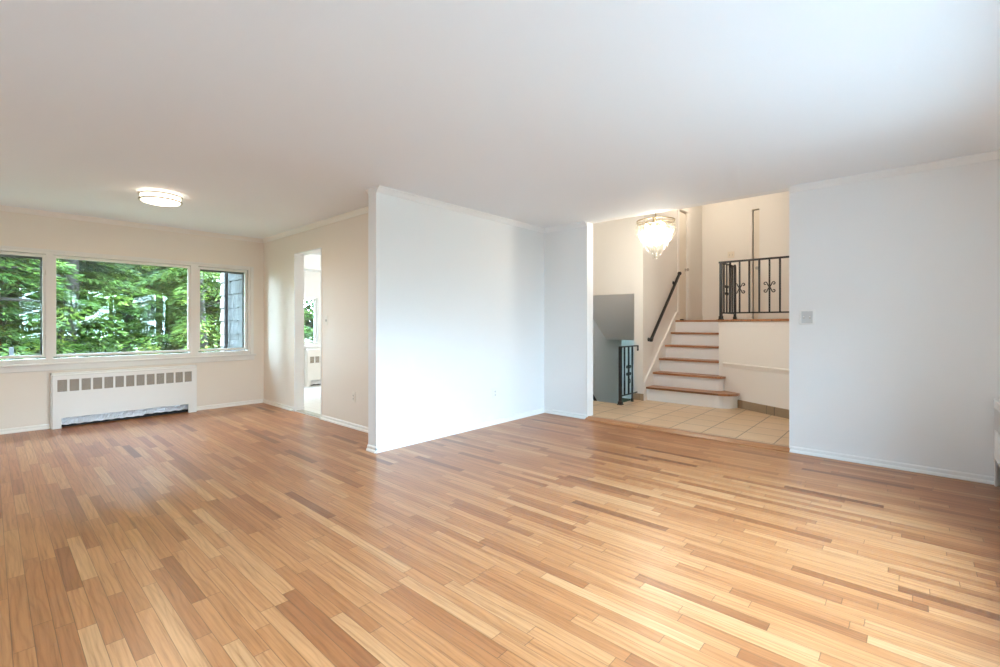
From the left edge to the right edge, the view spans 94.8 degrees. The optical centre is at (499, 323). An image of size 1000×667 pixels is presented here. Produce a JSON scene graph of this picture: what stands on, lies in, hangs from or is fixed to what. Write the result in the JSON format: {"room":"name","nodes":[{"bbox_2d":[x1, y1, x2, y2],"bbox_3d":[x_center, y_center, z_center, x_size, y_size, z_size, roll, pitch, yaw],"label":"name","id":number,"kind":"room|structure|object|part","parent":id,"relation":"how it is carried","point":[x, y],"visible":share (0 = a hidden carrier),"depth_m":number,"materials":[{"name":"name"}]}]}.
{"room":"empty living room","nodes":[
{"label":"empty living room","id":0,"kind":"room"},
{"bbox_2d":[0,205,263,428],"bbox_3d":[-4.867,-0.029,5.505,0.200,2.465,4.080,0,0,42],"label":"wall","id":1,"kind":"structure","parent":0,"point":[24,396],"depth_m":5.75,"materials":[{"name":"beige paint"}]},
{"bbox_2d":[0,424,49,434],"bbox_3d":[-5.630,1.156,4.564,0.024,0.054,1.660,0,0,42],"label":"baseboard","id":2,"kind":"structure","parent":1,"relation":"attached to","point":[42,426],"depth_m":5.03,"materials":[{"name":"white wood"}]},
{"bbox_2d":[0,245,256,373],"bbox_3d":[-4.637,-0.150,5.742,0.165,1.367,2.950,0,0,42],"label":"window","id":3,"kind":"structure","parent":1,"relation":"attached to","point":[47,257],"depth_m":5.68,"materials":[{"name":"white paint"}]},
{"bbox_3d":[-5.375,-0.200,4.990,0.012,1.106,0.583,0,0,42],"label":"screen frame","id":4,"kind":"part","parent":3,"relation":"part of","materials":[{"name":"grey"}]},
{"bbox_3d":[-5.349,-0.197,4.967,0.053,1.156,0.631,0,0,42],"label":"sash","id":5,"kind":"part","parent":3,"relation":"part of","materials":[{"name":"white paint"}]},
{"bbox_3d":[-4.653,-0.197,5.741,0.053,1.156,1.339,0,0,42],"label":"sash","id":6,"kind":"part","parent":3,"relation":"part of","materials":[{"name":"white paint"}]},
{"bbox_3d":[-3.967,-0.200,6.558,0.012,1.106,0.578,0,0,42],"label":"screen frame","id":7,"kind":"part","parent":3,"relation":"part of","materials":[{"name":"grey"}]},
{"bbox_3d":[-3.940,-0.197,6.534,0.053,1.156,0.626,0,0,42],"label":"sash","id":8,"kind":"part","parent":3,"relation":"part of","materials":[{"name":"white paint"}]},
{"bbox_2d":[197,399,262,410],"bbox_3d":[-3.838,1.156,6.558,0.024,0.054,0.902,0,0,42],"label":"baseboard","id":9,"kind":"structure","parent":1,"relation":"attached to","point":[231,404],"depth_m":6.54,"materials":[{"name":"white wood"}]},
{"bbox_2d":[304,254,320,271],"bbox_3d":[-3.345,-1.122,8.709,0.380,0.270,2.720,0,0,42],"label":"ceiling","id":10,"kind":"structure","parent":0,"point":[312,262],"depth_m":8.37,"materials":[{"name":"white paint"}]},
{"bbox_2d":[304,271,320,294],"bbox_3d":[-3.577,-0.029,8.840,0.140,2.465,3.075,0,0,42],"label":"wall","id":11,"kind":"structure","parent":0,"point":[312,280],"depth_m":8.75,"materials":[{"name":"white paint"}]},
{"bbox_2d":[304,295,320,348],"bbox_3d":[-3.882,-0.015,8.445,0.155,1.047,1.270,0,0,42],"label":"window","id":12,"kind":"structure","parent":11,"relation":"attached to","point":[317,298],"depth_m":8.82,"materials":[{"name":"white"}]},
{"bbox_3d":[-3.894,-0.062,8.456,0.053,0.836,1.046,0,0,42],"label":"sash","id":13,"kind":"part","parent":12,"relation":"part of","materials":[{"name":"white"}]},
{"bbox_2d":[264,213,367,426],"bbox_3d":[-2.275,-0.029,5.838,3.610,2.465,0.118,0,0,42],"label":"wall","id":14,"kind":"structure","parent":0,"point":[344,243],"depth_m":5.55,"materials":[{"name":"beige paint"}]},
{"bbox_2d":[263,399,293,410],"bbox_3d":[-3.166,1.156,6.544,1.040,0.054,0.024,0,0,42],"label":"baseboard","id":15,"kind":"structure","parent":14,"relation":"attached to","point":[287,407],"depth_m":6.51,"materials":[{"name":"white wood"}]},
{"bbox_2d":[295,406,304,411],"bbox_3d":[-2.714,1.156,6.234,0.024,0.054,0.130,0,0,42],"label":"baseboard","id":16,"kind":"object","parent":14,"relation":"attached to","point":[301,407],"visible":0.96,"depth_m":6.23,"materials":[{"name":"white wood"}]},
{"bbox_2d":[294,248,321,414],"bbox_3d":[-2.452,0.120,5.998,0.753,2.125,0.130,0,0,42],"label":"door frame","id":17,"kind":"structure","parent":14,"relation":"attached to","point":[298,257],"depth_m":6.23,"materials":[{"name":"white"}]},
{"bbox_2d":[297,409,320,416],"bbox_3d":[-2.448,1.176,5.989,0.711,0.014,0.090,0,0,42],"label":"trim","id":18,"kind":"structure","parent":14,"relation":"attached to","point":[302,410],"depth_m":5.99,"materials":[{"name":"white wood"}]},
{"bbox_2d":[262,206,367,242],"bbox_3d":[-2.275,-1.231,5.726,3.460,0.052,0.050,0,0,42],"label":"trim","id":19,"kind":"structure","parent":14,"relation":"attached to","point":[364,210],"depth_m":5.68,"materials":[{"name":"white"}]},
{"bbox_2d":[320,415,367,432],"bbox_3d":[-1.600,1.156,5.136,1.667,0.054,0.024,0,0,42],"label":"baseboard","id":20,"kind":"structure","parent":14,"relation":"attached to","point":[323,417],"depth_m":5.30,"materials":[{"name":"white wood"}]},
{"bbox_2d":[352,392,355,402],"bbox_3d":[-1.653,0.831,5.192,0.072,0.116,0.012,0,0,42],"label":"wall outlet","id":21,"kind":"object","parent":14,"relation":"attached to","point":[353,393],"visible":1,"depth_m":5.18,"materials":[{"name":"beige plastic"}]},
{"bbox_2d":[368,187,543,452],"bbox_3d":[-0.274,-0.029,5.250,0.154,2.465,2.718,0,0,42],"label":"wall","id":22,"kind":"structure","parent":0,"point":[462,295],"depth_m":4.88,"materials":[{"name":"white paint"}]},
{"bbox_2d":[366,444,376,452],"bbox_3d":[-1.187,1.156,4.243,0.142,0.054,0.024,0,0,42],"label":"baseboard","id":23,"kind":"structure","parent":22,"relation":"attached to","point":[370,448],"depth_m":4.24,"materials":[{"name":"white wood"}]},
{"bbox_2d":[376,192,379,444],"bbox_3d":[-1.123,-0.047,4.222,0.005,2.320,0.039,0,0,42],"label":"trim","id":24,"kind":"structure","parent":22,"relation":"attached to","point":[377,193],"depth_m":4.22,"materials":[{"name":"white"}]},
{"bbox_2d":[376,185,544,232],"bbox_3d":[-0.255,-1.231,5.154,0.050,0.052,2.576,0,0,42],"label":"trim","id":25,"kind":"structure","parent":22,"relation":"attached to","point":[384,190],"depth_m":4.88,"materials":[{"name":"white"}]},
{"bbox_2d":[493,388,496,397],"bbox_3d":[-0.059,0.817,5.400,0.012,0.116,0.072,0,0,42],"label":"wall outlet","id":26,"kind":"object","parent":22,"relation":"attached to","point":[494,389],"visible":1,"depth_m":5.39,"materials":[{"name":"white plastic"}]},
{"bbox_2d":[0,385,999,666],"bbox_3d":[-0.672,1.243,5.176,9.080,0.180,9.200,0,0,42],"label":"floor","id":27,"kind":"structure","parent":0,"point":[258,534],"depth_m":2.42,"materials":[{"name":"brown wood"}]},
{"bbox_2d":[50,365,196,428],"bbox_3d":[-4.566,0.872,5.678,0.106,0.622,1.410,0,0,42],"label":"radiator cover","id":28,"kind":"object","parent":27,"relation":"on","point":[82,397],"visible":1,"depth_m":5.58,"materials":[{"name":"white metal"}]},
{"bbox_2d":[57,380,66,391],"bbox_3d":[-4.950,0.704,5.199,0.008,0.135,0.081,0,0,42],"label":"grille","id":29,"kind":"object","parent":28,"relation":"attached to","point":[61,384],"depth_m":5.19,"materials":[{"name":"beige metal"}]},
{"bbox_2d":[70,379,78,390],"bbox_3d":[-4.883,0.704,5.274,0.008,0.135,0.081,0,0,42],"label":"grille","id":30,"kind":"object","parent":28,"relation":"attached to","point":[74,383],"depth_m":5.27,"materials":[{"name":"beige metal"}]},
{"bbox_2d":[82,378,90,389],"bbox_3d":[-4.815,0.704,5.349,0.008,0.135,0.081,0,0,42],"label":"grille","id":31,"kind":"object","parent":28,"relation":"attached to","point":[86,382],"depth_m":5.35,"materials":[{"name":"beige metal"}]},
{"bbox_2d":[93,377,101,388],"bbox_3d":[-4.748,0.704,5.424,0.008,0.135,0.081,0,0,42],"label":"grille","id":32,"kind":"object","parent":28,"relation":"attached to","point":[97,381],"depth_m":5.42,"materials":[{"name":"beige metal"}]},
{"bbox_2d":[104,377,112,387],"bbox_3d":[-4.680,0.704,5.499,0.008,0.135,0.081,0,0,42],"label":"grille","id":33,"kind":"object","parent":28,"relation":"attached to","point":[108,381],"depth_m":5.49,"materials":[{"name":"beige metal"}]},
{"bbox_2d":[115,376,123,386],"bbox_3d":[-4.612,0.704,5.574,0.008,0.135,0.081,0,0,42],"label":"grille","id":34,"kind":"object","parent":28,"relation":"attached to","point":[119,380],"depth_m":5.57,"materials":[{"name":"beige metal"}]},
{"bbox_3d":[-4.604,0.892,5.712,0.004,0.582,1.360,0,0,42],"label":"panel","id":35,"kind":"part","parent":28,"relation":"part of","materials":[{"name":"black"}]},
{"bbox_2d":[126,375,133,386],"bbox_3d":[-4.545,0.704,5.650,0.008,0.135,0.081,0,0,42],"label":"grille","id":36,"kind":"object","parent":28,"relation":"attached to","point":[129,378],"depth_m":5.64,"materials":[{"name":"beige metal"}]},
{"bbox_2d":[137,374,143,385],"bbox_3d":[-4.477,0.704,5.725,0.008,0.135,0.081,0,0,42],"label":"grille","id":37,"kind":"object","parent":28,"relation":"attached to","point":[140,377],"depth_m":5.72,"materials":[{"name":"beige metal"}]},
{"bbox_2d":[147,374,153,384],"bbox_3d":[-4.410,0.704,5.800,0.008,0.135,0.081,0,0,42],"label":"grille","id":38,"kind":"object","parent":28,"relation":"attached to","point":[150,377],"depth_m":5.80,"materials":[{"name":"beige metal"}]},
{"bbox_2d":[157,373,163,383],"bbox_3d":[-4.342,0.704,5.875,0.008,0.135,0.081,0,0,42],"label":"grille","id":39,"kind":"object","parent":28,"relation":"attached to","point":[160,376],"depth_m":5.88,"materials":[{"name":"beige metal"}]},
{"bbox_2d":[166,373,172,382],"bbox_3d":[-4.275,0.704,5.950,0.008,0.135,0.081,0,0,42],"label":"grille","id":40,"kind":"object","parent":28,"relation":"attached to","point":[169,376],"depth_m":5.95,"materials":[{"name":"beige metal"}]},
{"bbox_2d":[176,372,182,382],"bbox_3d":[-4.207,0.704,6.026,0.008,0.135,0.081,0,0,42],"label":"grille","id":41,"kind":"object","parent":28,"relation":"attached to","point":[179,375],"depth_m":6.03,"materials":[{"name":"beige metal"}]},
{"bbox_2d":[185,371,191,381],"bbox_3d":[-4.139,0.704,6.101,0.008,0.135,0.081,0,0,42],"label":"grille","id":42,"kind":"object","parent":28,"relation":"attached to","point":[188,374],"depth_m":6.10,"materials":[{"name":"beige metal"}]},
{"bbox_2d":[304,348,320,386],"bbox_3d":[-3.211,0.828,9.052,0.108,0.710,1.256,0,0,42],"label":"radiator cover","id":43,"kind":"object","parent":27,"relation":"on","point":[312,357],"visible":0.3,"depth_m":8.64,"materials":[{"name":"white metal"}]},
{"bbox_2d":[617,345,638,404],"bbox_3d":[1.887,0.739,6.721,0.073,0.828,0.614,0,0,42],"label":"railing","id":44,"kind":"object","parent":27,"relation":"on","point":[620,402],"visible":1,"depth_m":6.60,"materials":[{"name":"black metal"}]},
{"bbox_3d":[1.707,0.743,6.520,0.073,0.820,0.073,0,0,42],"label":"post","id":45,"kind":"part","parent":44,"relation":"part of","materials":[{"name":"black metal"}]},
{"bbox_2d":[585,416,789,451],"bbox_3d":[1.878,1.176,4.971,2.159,0.054,0.095,0,0,42],"label":"threshold","id":46,"kind":"object","parent":27,"relation":"on","point":[782,448],"visible":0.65,"depth_m":4.80,"materials":[{"name":"brown wood"}]},
{"bbox_2d":[643,312,739,408],"bbox_3d":[3.071,0.477,6.984,1.248,1.351,1.405,0,0,42],"label":"staircase","id":47,"kind":"structure","parent":27,"relation":"on","point":[684,369],"depth_m":6.95,"materials":[{"name":"white wood"}]},
{"bbox_3d":[2.625,0.350,7.385,0.019,1.096,1.405,0,0,42],"label":"skirt moulding","id":48,"kind":"part","parent":47,"relation":"part of","materials":[{"name":"white paint"}]},
{"bbox_2d":[993,398,999,486],"bbox_3d":[3.201,0.858,2.820,0.118,0.650,1.401,0,0,42],"label":"radiator cover","id":49,"kind":"object","parent":27,"relation":"on","point":[996,401],"visible":1,"depth_m":3.31,"materials":[{"name":"white metal"}]},
{"bbox_3d":[3.663,0.873,3.322,0.102,0.620,0.012,0,0,42],"label":"panel","id":50,"kind":"part","parent":49,"relation":"part of","materials":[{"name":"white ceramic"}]},
{"bbox_2d":[0,0,999,238],"bbox_3d":[-1.216,-1.327,3.621,8.050,0.140,6.160,0,0,42],"label":"ceiling","id":51,"kind":"structure","parent":0,"point":[267,118],"depth_m":2.55,"materials":[{"name":"white paint"}]},
{"bbox_2d":[138,189,182,206],"bbox_3d":[-3.266,-1.202,4.429,0.352,0.110,0.352,0,0,42],"label":"ceiling light","id":52,"kind":"object","parent":51,"relation":"attached to","point":[157,197],"visible":1,"depth_m":4.33,"materials":[{"name":"white glass"}]},
{"bbox_2d":[593,320,620,403],"bbox_3d":[1.757,0.983,8.267,0.140,3.200,1.535,0,0,42],"label":"wall","id":53,"kind":"structure","parent":0,"point":[605,352],"depth_m":8.31,"materials":[{"name":"white paint"}]},
{"bbox_2d":[593,217,633,295],"bbox_3d":[1.654,-1.506,7.412,1.150,2.103,0.125,0,0,42],"label":"wall stairwell header","id":54,"kind":"structure","parent":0,"point":[613,240],"depth_m":7.21,"materials":[{"name":"white paint"}]},
{"bbox_2d":[593,294,633,339],"bbox_3d":[2.686,-0.163,8.451,1.015,0.908,3.040,0,0,42],"label":"ceiling","id":55,"kind":"structure","parent":0,"point":[613,315],"depth_m":7.67,"materials":[{"name":"white paint"}]},
{"bbox_2d":[621,340,633,398],"bbox_3d":[2.837,1.333,10.036,3.200,2.500,0.120,0,0,42],"label":"wall","id":56,"kind":"structure","parent":0,"point":[623,342],"depth_m":10.03,"materials":[{"name":"white paint"}]},
{"bbox_2d":[634,206,701,393],"bbox_3d":[3.091,0.013,8.046,0.140,5.140,3.000,0,0,42],"label":"wall","id":57,"kind":"structure","parent":0,"point":[654,275],"depth_m":7.30,"materials":[{"name":"white paint"}]},
{"bbox_2d":[633,393,643,400],"bbox_3d":[2.099,1.103,6.944,0.162,0.100,0.065,0,0,42],"label":"baseboard","id":58,"kind":"structure","parent":57,"relation":"attached to","point":[636,396],"depth_m":6.92,"materials":[{"name":"tile"}]},
{"bbox_2d":[647,272,681,341],"bbox_3d":[2.636,-0.299,7.352,0.106,1.152,1.205,0,0,42],"label":"handrail","id":59,"kind":"object","parent":57,"relation":"attached to","point":[651,338],"visible":1,"depth_m":7.28,"materials":[{"name":"black metal"}]},
{"bbox_2d":[677,208,689,319],"bbox_3d":[3.203,-1.050,8.112,0.148,1.985,0.558,0,0,42],"label":"door","id":60,"kind":"structure","parent":57,"relation":"in","point":[681,217],"depth_m":8.12,"materials":[{"name":"beige paint"}]},
{"bbox_3d":[3.188,-1.017,8.107,0.035,1.876,0.390,0,0,42],"label":"panel","id":61,"kind":"part","parent":60,"relation":"part of","materials":[{"name":"beige paint"}]},
{"bbox_2d":[702,196,758,318],"bbox_3d":[4.465,-1.257,8.370,4.050,2.600,0.120,0,0,42],"label":"wall","id":62,"kind":"structure","parent":0,"point":[724,224],"depth_m":8.55,"materials":[{"name":"white paint"}]},
{"bbox_2d":[728,251,733,257],"bbox_3d":[4.251,-1.267,8.468,0.115,0.116,0.022,0,0,42],"label":"light switch","id":63,"kind":"object","parent":62,"relation":"attached to","point":[730,254],"visible":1,"depth_m":8.46,"materials":[{"name":"beige paint"}]},
{"bbox_2d":[748,205,758,318],"bbox_3d":[4.840,-1.082,7.990,0.950,2.050,0.145,0,0,42],"label":"door","id":64,"kind":"structure","parent":62,"relation":"in","point":[750,208],"depth_m":8.23,"materials":[{"name":"beige paint"}]},
{"bbox_3d":[4.849,-1.044,7.995,0.783,1.955,0.035,0,0,42],"label":"panel","id":65,"kind":"part","parent":64,"relation":"part of","materials":[{"name":"beige paint"}]},
{"bbox_2d":[675,319,788,321],"bbox_3d":[3.926,-0.042,6.844,2.712,0.030,3.392,0,0,42],"label":"floor","id":66,"kind":"structure","parent":0,"point":[721,320],"depth_m":6.35,"materials":[{"name":"brown wood"}]},
{"bbox_2d":[718,256,788,319],"bbox_3d":[4.056,-0.489,6.370,1.734,0.864,0.765,0,0,42],"label":"railing","id":67,"kind":"object","parent":66,"relation":"on","point":[732,293],"visible":0.66,"depth_m":6.57,"materials":[{"name":"black metal"}]},
{"bbox_3d":[3.204,-0.473,6.667,0.068,0.832,0.068,0,0,42],"label":"post","id":68,"kind":"part","parent":67,"relation":"part of","materials":[{"name":"black metal"}]},
{"bbox_3d":[3.671,-0.489,7.188,0.062,0.864,0.062,0,0,42],"label":"post","id":69,"kind":"part","parent":67,"relation":"part of","materials":[{"name":"black metal"}]},
{"bbox_3d":[3.826,-0.885,6.108,1.727,0.024,0.044,0,0,42],"label":"rail","id":70,"kind":"part","parent":67,"relation":"part of","materials":[{"name":"black metal"}]},
{"bbox_3d":[3.836,-0.152,6.099,1.700,0.020,0.022,0,0,42],"label":"rail","id":71,"kind":"part","parent":67,"relation":"part of","materials":[{"name":"black metal"}]},
{"bbox_2d":[719,321,788,409],"bbox_3d":[3.508,0.603,5.731,0.131,1.260,2.034,0,0,-18],"label":"wall","id":72,"kind":"structure","parent":0,"point":[766,346],"depth_m":6.00,"materials":[{"name":"white paint"}]},
{"bbox_2d":[718,322,788,325],"bbox_3d":[3.454,0.005,5.685,0.012,0.055,1.980,0,0,-18],"label":"trim","id":73,"kind":"structure","parent":72,"relation":"attached to","point":[719,323],"depth_m":6.04,"materials":[{"name":"white paint"}]},
{"bbox_2d":[722,362,788,373],"bbox_3d":[3.461,0.584,5.640,0.026,0.064,1.890,0,0,-18],"label":"chair rail","id":74,"kind":"object","parent":72,"relation":"attached to","point":[731,365],"visible":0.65,"depth_m":5.98,"materials":[{"name":"white paint"}]},
{"bbox_2d":[738,400,788,418],"bbox_3d":[3.501,1.098,5.538,0.012,0.110,1.670,0,0,-18],"label":"baseboard","id":75,"kind":"structure","parent":72,"relation":"attached to","point":[770,410],"depth_m":5.88,"materials":[{"name":"stone"}]},
{"bbox_2d":[544,159,999,476],"bbox_3d":[1.977,-0.677,4.966,5.100,3.760,0.130,0,0,42],"label":"wall","id":76,"kind":"structure","parent":0,"point":[899,360],"depth_m":3.79,"materials":[{"name":"white paint"}]},
{"bbox_2d":[544,408,585,418],"bbox_3d":[0.823,1.156,5.901,0.654,0.054,0.024,0,0,42],"label":"baseboard","id":77,"kind":"structure","parent":76,"relation":"attached to","point":[550,411],"depth_m":5.89,"materials":[{"name":"white wood"}]},
{"bbox_2d":[544,221,586,232],"bbox_3d":[0.814,-1.231,5.891,0.654,0.052,0.050,0,0,42],"label":"trim","id":78,"kind":"structure","parent":76,"relation":"attached to","point":[578,224],"depth_m":5.87,"materials":[{"name":"white"}]},
{"bbox_2d":[586,222,592,415],"bbox_3d":[1.120,-0.037,5.737,0.009,2.440,0.142,0,0,42],"label":"trim","id":79,"kind":"structure","parent":76,"relation":"attached to","point":[589,228],"depth_m":5.72,"materials":[{"name":"white"}]},
{"bbox_2d":[789,189,789,447],"bbox_3d":[2.719,-0.052,4.296,0.006,2.410,0.134,0,0,42],"label":"trim","id":80,"kind":"structure","parent":76,"relation":"attached to","point":[789,189],"depth_m":4.25,"materials":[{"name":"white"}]},
{"bbox_2d":[799,310,814,323],"bbox_3d":[2.770,-0.057,4.151,0.120,0.130,0.022,0,0,42],"label":"light switch","id":81,"kind":"object","parent":76,"relation":"attached to","point":[805,316],"visible":1,"depth_m":4.15,"materials":[{"name":"white plastic"}]},
{"bbox_3d":[2.772,-0.057,4.153,0.086,0.108,0.003,0,0,42],"label":"plate","id":82,"kind":"part","parent":81,"relation":"part of","materials":[{"name":"grey plastic"}]},
{"bbox_2d":[790,446,993,484],"bbox_3d":[3.195,1.156,3.768,1.407,0.054,0.024,0,0,42],"label":"baseboard","id":83,"kind":"structure","parent":76,"relation":"attached to","point":[825,454],"depth_m":3.73,"materials":[{"name":"white wood"}]},
{"bbox_2d":[789,150,999,192],"bbox_3d":[3.186,-1.231,3.759,1.407,0.052,0.050,0,0,42],"label":"trim","id":84,"kind":"structure","parent":76,"relation":"attached to","point":[993,155],"depth_m":3.71,"materials":[{"name":"white"}]},
{"bbox_2d":[759,191,788,314],"bbox_3d":[4.824,-1.307,7.039,1.497,2.500,0.120,0,0,42],"label":"wall","id":85,"kind":"structure","parent":0,"point":[773,208],"depth_m":7.35,"materials":[{"name":"white paint"}]},
{"bbox_2d":[690,315,788,319],"bbox_3d":[4.605,-0.097,7.651,2.640,0.080,0.765,0,0,42],"label":"baseboard","id":86,"kind":"structure","parent":85,"relation":"attached to","point":[759,316],"depth_m":8.35,"materials":[{"name":"white paint"}]},
{"bbox_3d":[3.135,-2.627,6.965,4.150,0.140,4.650,0,0,42],"label":"ceiling","id":87,"kind":"structure","parent":0,"visible":0},
{"bbox_2d":[636,213,676,255],"bbox_3d":[1.937,-1.682,5.722,0.483,1.750,0.488,0,0,-41],"label":"chandelier","id":88,"kind":"object","parent":87,"relation":"hanging from","point":[663,226],"visible":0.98,"depth_m":5.69,"materials":[{"name":"clear glass"}]},
{"label":"outside","id":89,"kind":"structure","parent":0,"visible":0},
{"bbox_2d":[135,337,630,401],"bbox_3d":[-3.718,1.733,3.343,130.000,0.200,120.000,0,0,42],"label":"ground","id":90,"kind":"structure","parent":89,"point":[623,399],"depth_m":9.88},
{"bbox_2d":[9,347,13,359],"bbox_3d":[-7.211,0.993,6.787,0.048,1.280,0.048,0,0,42],"label":"fence post","id":91,"kind":"object","parent":90,"relation":"on","point":[11,349],"visible":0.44,"depth_m":6.77,"materials":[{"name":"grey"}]},
{"bbox_2d":[0,257,106,359],"bbox_3d":[-8.785,-1.284,7.666,4.163,6.584,3.196,0,0,-8],"label":"tree","id":92,"kind":"object","parent":90,"relation":"on","point":[10,266],"visible":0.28,"depth_m":7.97,"materials":[{"name":"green plant"}]},
{"bbox_2d":[0,257,117,359],"bbox_3d":[-10.747,-1.268,9.518,3.937,6.112,4.253,0,0,12],"label":"tree","id":93,"kind":"object","parent":90,"relation":"on","point":[14,294],"visible":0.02,"depth_m":9.61,"materials":[{"name":"green plant"}]},
{"bbox_2d":[2,259,169,354],"bbox_3d":[-13.955,-3.536,14.540,6.247,10.364,6.776,0,0,-11],"label":"tree","id":94,"kind":"object","parent":90,"relation":"on","point":[17,320],"visible":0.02,"depth_m":14.35,"materials":[{"name":"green plant"}]},
{"bbox_2d":[0,259,186,358],"bbox_3d":[-8.600,-1.796,9.241,4.265,7.130,4.508,0,0,-37],"label":"tree","id":95,"kind":"object","parent":90,"relation":"on","point":[74,283],"visible":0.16,"depth_m":9.19,"materials":[{"name":"green plant"}]},
{"bbox_2d":[84,272,149,347],"bbox_3d":[-17.063,-4.053,19.958,6.872,11.400,7.453,0,0,-41],"label":"tree","id":96,"kind":"object","parent":90,"relation":"on","point":[113,272],"visible":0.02,"depth_m":18.56,"materials":[{"name":"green plant"}]},
{"bbox_2d":[33,259,213,356],"bbox_3d":[-9.188,-1.284,11.205,4.163,6.584,3.196,0,0,-22],"label":"tree","id":97,"kind":"object","parent":90,"relation":"on","point":[127,318],"visible":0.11,"depth_m":11.14,"materials":[{"name":"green plant"}]},
{"bbox_2d":[136,337,161,354],"bbox_3d":[-6.766,1.020,9.082,1.144,1.506,1.367,0,0,4],"label":"shrub","id":98,"kind":"object","parent":90,"relation":"on","point":[150,347],"visible":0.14,"depth_m":9.00,"materials":[{"name":"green plant"}]},
{"bbox_2d":[90,265,220,355],"bbox_3d":[-6.995,-1.625,10.627,4.282,6.774,4.052,0,0,39],"label":"tree","id":99,"kind":"object","parent":90,"relation":"on","point":[163,272],"visible":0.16,"depth_m":10.02,"materials":[{"name":"green plant"}]},
{"bbox_2d":[94,263,220,350],"bbox_3d":[-8.997,-1.268,12.766,4.253,6.112,3.937,0,0,5],"label":"tree","id":100,"kind":"object","parent":90,"relation":"on","point":[167,287],"visible":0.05,"depth_m":12.43,"materials":[{"name":"green plant"}]},
{"bbox_2d":[118,275,220,349],"bbox_3d":[-11.462,-3.536,17.722,6.776,10.364,6.247,0,0,-19],"label":"tree","id":101,"kind":"object","parent":90,"relation":"on","point":[183,275],"visible":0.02,"depth_m":17.01,"materials":[{"name":"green plant"}]},
{"bbox_2d":[220,273,243,350],"bbox_3d":[-4.191,-0.051,7.320,1.300,3.382,0.096,0,0,42],"label":"wall","id":102,"kind":"structure","parent":90,"relation":"on","point":[234,280],"depth_m":7.32,"materials":[{"name":"grey"}]},
{"bbox_2d":[224,273,227,350],"bbox_3d":[-4.405,0.083,7.396,0.053,3.100,0.056,0,0,42],"label":"downspout","id":103,"kind":"object","parent":102,"relation":"attached to","point":[225,274],"visible":0.31,"depth_m":7.37,"materials":[{"name":"black"}]},
{"bbox_2d":[203,273,313,351],"bbox_3d":[-6.801,-1.576,13.218,3.516,7.242,4.579,0,0,38],"label":"tree","id":104,"kind":"object","parent":90,"relation":"on","point":[308,312],"visible":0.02,"depth_m":13.67,"materials":[{"name":"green plant"}]},
{"bbox_2d":[304,300,314,342],"bbox_3d":[-7.855,-3.536,19.900,6.776,10.364,6.247,0,0,-34],"label":"tree","id":105,"kind":"object","parent":90,"relation":"on","point":[307,321],"visible":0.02,"depth_m":18.74,"materials":[{"name":"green plant"}]}
]}

